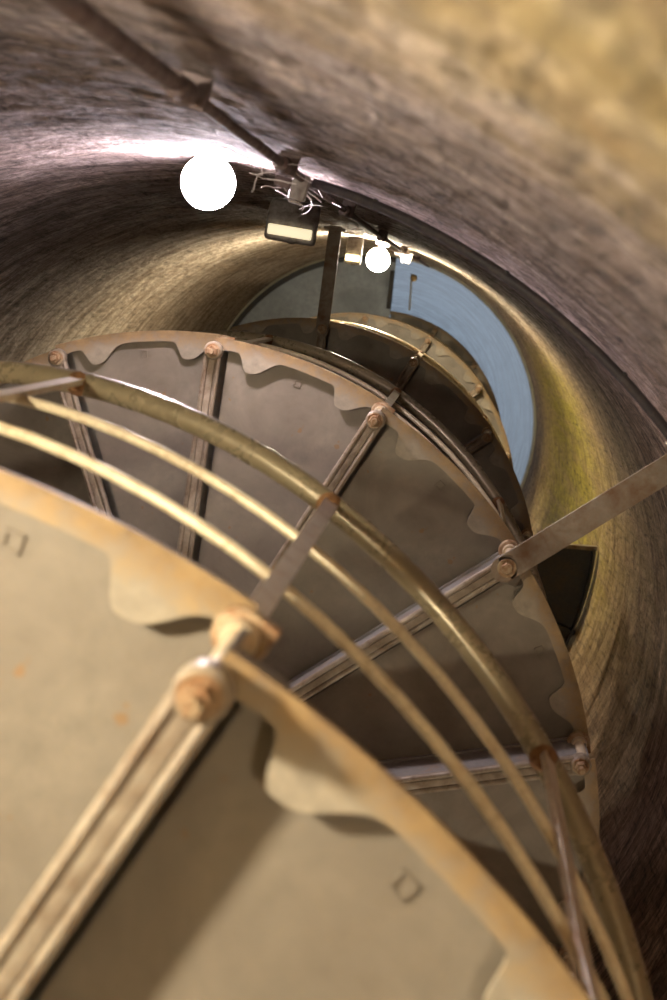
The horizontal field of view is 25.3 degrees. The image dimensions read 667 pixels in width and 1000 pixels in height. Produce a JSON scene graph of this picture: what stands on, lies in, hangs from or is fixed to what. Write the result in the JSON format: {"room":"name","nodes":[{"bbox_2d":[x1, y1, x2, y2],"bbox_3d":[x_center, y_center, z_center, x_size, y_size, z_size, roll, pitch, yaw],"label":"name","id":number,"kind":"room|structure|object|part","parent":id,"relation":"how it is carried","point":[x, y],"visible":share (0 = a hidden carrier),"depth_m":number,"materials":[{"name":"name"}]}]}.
{"room":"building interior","nodes":[
{"label":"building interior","id":0,"kind":"room"},
{"bbox_2d":[0,0,666,999],"bbox_3d":[-0.380,0.546,5.730,4.000,17.700,4.000,34,-81,0],"label":"wall","id":1,"kind":"structure","parent":0,"point":[531,134],"depth_m":2.90,"materials":[{"name":"stone"}]},
{"bbox_2d":[181,155,235,209],"bbox_3d":[-0.318,-0.825,3.877,0.140,0.255,0.140,8,-82,4],"label":"globe lamp","id":2,"kind":"object","parent":1,"relation":"attached to","point":[207,182],"visible":0.98,"depth_m":3.77,"materials":[{"name":"white glass"}]},
{"bbox_3d":[-0.319,-0.825,3.874,0.140,0.077,0.140,8,-82,4],"label":"lamp shade","id":3,"kind":"part","parent":2,"relation":"part of","materials":[{"name":"white glass"}]},
{"bbox_3d":[-0.306,-0.882,3.936,0.080,0.120,0.022,8,-82,4],"label":"plate","id":4,"kind":"part","parent":2,"relation":"part of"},
{"bbox_2d":[39,0,428,267],"bbox_3d":[0.108,-1.007,5.275,0.044,17.100,0.078,18,-81,3],"label":"pipe","id":5,"kind":"object","parent":1,"relation":"attached to","point":[189,90],"visible":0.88,"depth_m":1.90,"materials":[{"name":"metal"}]},
{"bbox_2d":[220,146,339,213],"bbox_3d":[-0.110,-0.737,3.531,0.218,1.148,0.081,16,-81,3],"label":"cables","id":6,"kind":"object","parent":5,"relation":"attached to","point":[257,175],"visible":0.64,"depth_m":3.22,"materials":[{"name":"white plastic"}]},
{"bbox_2d":[273,175,310,205],"bbox_3d":[-0.097,-0.714,3.377,0.078,0.038,0.068,18,-81,3],"label":"junction box","id":7,"kind":"object","parent":5,"relation":"attached to","point":[298,192],"visible":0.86,"depth_m":3.36,"materials":[{"name":"paint"}]},
{"bbox_3d":[-0.087,-0.679,3.381,0.032,0.032,0.007,18,-81,3],"label":"box lid","id":8,"kind":"part","parent":7,"relation":"part of","materials":[{"name":"grey metal"}]},
{"bbox_2d":[350,222,408,261],"bbox_3d":[0.246,-1.228,7.186,0.201,3.638,0.076,23,-81,2],"label":"cobweb","id":9,"kind":"object","parent":5,"relation":"attached to","point":[356,222],"visible":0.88,"depth_m":6.85,"materials":[{"name":"white"}]},
{"bbox_2d":[395,252,412,263],"bbox_3d":[0.433,-1.508,9.180,0.110,0.070,0.068,18,-81,3],"label":"junction box","id":10,"kind":"object","parent":5,"relation":"attached to","point":[407,260],"visible":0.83,"depth_m":9.15,"materials":[{"name":"paint"}]},
{"bbox_2d":[264,199,320,245],"bbox_3d":[-0.139,-0.978,5.219,0.182,0.182,0.154,10,-82,4],"label":"lamp","id":11,"kind":"object","parent":1,"relation":"attached to","point":[285,222],"visible":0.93,"depth_m":5.16,"materials":[{"name":"black metal"}]},
{"bbox_2d":[267,223,311,239],"bbox_3d":[-0.152,-0.930,5.146,0.155,0.022,0.036,10,-82,4],"label":"diffuser","id":12,"kind":"object","parent":11,"relation":"attached to","point":[275,231],"depth_m":5.14,"materials":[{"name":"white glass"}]},
{"bbox_2d":[230,255,396,328],"bbox_3d":[-0.206,-0.667,14.450,2.144,0.130,3.220,-9,-83,6],"label":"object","id":13,"kind":"structure","parent":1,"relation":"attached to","point":[358,288],"depth_m":14.26,"materials":[{"name":"paint"}]},
{"bbox_2d":[315,225,346,336],"bbox_3d":[-0.025,-1.089,7.401,0.106,0.100,0.553,8,-82,4],"label":"brace","id":14,"kind":"object","parent":1,"relation":"attached to","point":[334,232],"visible":1,"depth_m":7.39,"materials":[{"name":"paint"}]},
{"bbox_3d":[0.009,-1.345,7.364,0.106,0.100,0.014,8,-82,4],"label":"wall plate","id":15,"kind":"part","parent":14,"relation":"part of","materials":[{"name":"paint"}]},
{"bbox_2d":[344,236,363,264],"bbox_3d":[0.122,-1.444,8.577,0.095,0.182,0.171,9,-82,4],"label":"lamp","id":16,"kind":"object","parent":1,"relation":"attached to","point":[354,247],"visible":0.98,"depth_m":8.52,"materials":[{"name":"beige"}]},
{"bbox_2d":[345,254,359,261],"bbox_3d":[0.109,-1.388,8.505,0.081,0.022,0.036,9,-82,4],"label":"diffuser","id":17,"kind":"object","parent":16,"relation":"attached to","point":[348,257],"depth_m":8.50,"materials":[{"name":"white glass"}]},
{"bbox_2d":[366,241,389,271],"bbox_3d":[0.277,-1.469,8.953,0.140,0.255,0.183,13,-81,3],"label":"globe lamp","id":18,"kind":"object","parent":1,"relation":"attached to","point":[377,260],"visible":0.94,"depth_m":8.86,"materials":[{"name":"white glass"}]},
{"bbox_3d":[0.301,-1.556,9.008,0.080,0.120,0.022,13,-81,3],"label":"plate","id":19,"kind":"part","parent":18,"relation":"part of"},
{"bbox_2d":[227,253,535,488],"bbox_3d":[0.328,-0.756,14.446,3.320,0.080,3.320,34,-81,0],"label":"trim","id":20,"kind":"structure","parent":1,"relation":"attached to","point":[463,284],"depth_m":14.22,"materials":[{"name":"paint"}]},
{"bbox_2d":[312,179,666,439],"bbox_3d":[0.701,0.281,3.408,0.563,0.282,2.477,-24,-85,8],"label":"cable","id":21,"kind":"object","parent":1,"relation":"attached to","point":[622,377],"visible":1,"depth_m":3.29,"materials":[{"name":"rubber"}]},
{"bbox_2d":[537,544,596,646],"bbox_3d":[1.009,0.899,8.713,0.569,0.085,1.644,34,-81,0],"label":"landing","id":22,"kind":"object","parent":1,"relation":"attached to","point":[566,575],"visible":0.22,"depth_m":8.65,"materials":[{"name":"metal"}]},
{"bbox_2d":[491,441,666,582],"bbox_3d":[0.633,0.043,3.685,0.557,0.100,0.106,-32,-86,8],"label":"brace","id":23,"kind":"object","parent":1,"relation":"attached to","point":[651,478],"visible":1,"depth_m":3.68,"materials":[{"name":"paint"}]},
{"bbox_2d":[390,259,532,483],"bbox_3d":[0.477,-0.978,16.099,3.330,3.330,3.330,34,-81,0],"label":"wall","id":24,"kind":"structure","parent":0,"point":[437,299],"depth_m":15.70,"materials":[{"name":"blue paint"}]},
{"bbox_2d":[408,274,416,309],"bbox_3d":[0.758,-1.981,14.136,0.067,0.070,0.347,4,-82,5],"label":"rod","id":25,"kind":"object","parent":24,"relation":"attached to","point":[413,277],"visible":1,"depth_m":14.13,"materials":[{"name":"brown paint"}]},
{"bbox_3d":[-1.179,1.730,-3.106,4.000,0.200,4.000,34,-81,0],"label":"floor","id":26,"kind":"structure","parent":0,"visible":0},
{"bbox_2d":[0,311,653,999],"bbox_3d":[-0.338,0.485,6.194,2.436,18.640,2.438,-26,-85,8],"label":"spiral staircase","id":27,"kind":"structure","parent":26,"relation":"on","point":[277,721],"depth_m":1.62,"materials":[{"name":"metal"}]},
{"bbox_3d":[-0.630,0.069,4.444,0.056,0.035,1.096,-15,-84,7],"label":"slot plate","id":28,"kind":"part","parent":27,"relation":"part of","materials":[{"name":"paint"}]},
{"bbox_3d":[-0.368,0.597,1.391,0.056,0.035,1.096,34,-81,0],"label":"slot plate","id":29,"kind":"part","parent":27,"relation":"part of","materials":[{"name":"paint"}]},
{"bbox_3d":[-0.372,0.095,4.242,0.056,0.035,1.096,9,-82,4],"label":"slot plate","id":30,"kind":"part","parent":27,"relation":"part of","materials":[{"name":"paint"}]},
{"bbox_3d":[-0.082,-0.358,7.599,0.056,0.035,1.096,8,-82,4],"label":"slot plate","id":31,"kind":"part","parent":27,"relation":"part of","materials":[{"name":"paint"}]},
{"bbox_3d":[-0.138,0.232,4.056,0.056,0.035,1.096,33,-81,0],"label":"slot plate","id":32,"kind":"part","parent":27,"relation":"part of","materials":[{"name":"paint"}]},
{"bbox_3d":[0.030,0.460,3.890,1.096,0.035,0.056,-32,-86,8],"label":"slot plate","id":33,"kind":"part","parent":27,"relation":"part of","materials":[{"name":"paint"}]},
{"bbox_3d":[0.150,-0.220,7.364,0.056,0.035,1.096,32,-81,0],"label":"slot plate","id":34,"kind":"part","parent":27,"relation":"part of","materials":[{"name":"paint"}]},
{"bbox_3d":[0.317,0.011,7.146,1.096,0.035,0.056,-34,-87,9],"label":"slot plate","id":35,"kind":"part","parent":27,"relation":"part of","materials":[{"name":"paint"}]}
]}

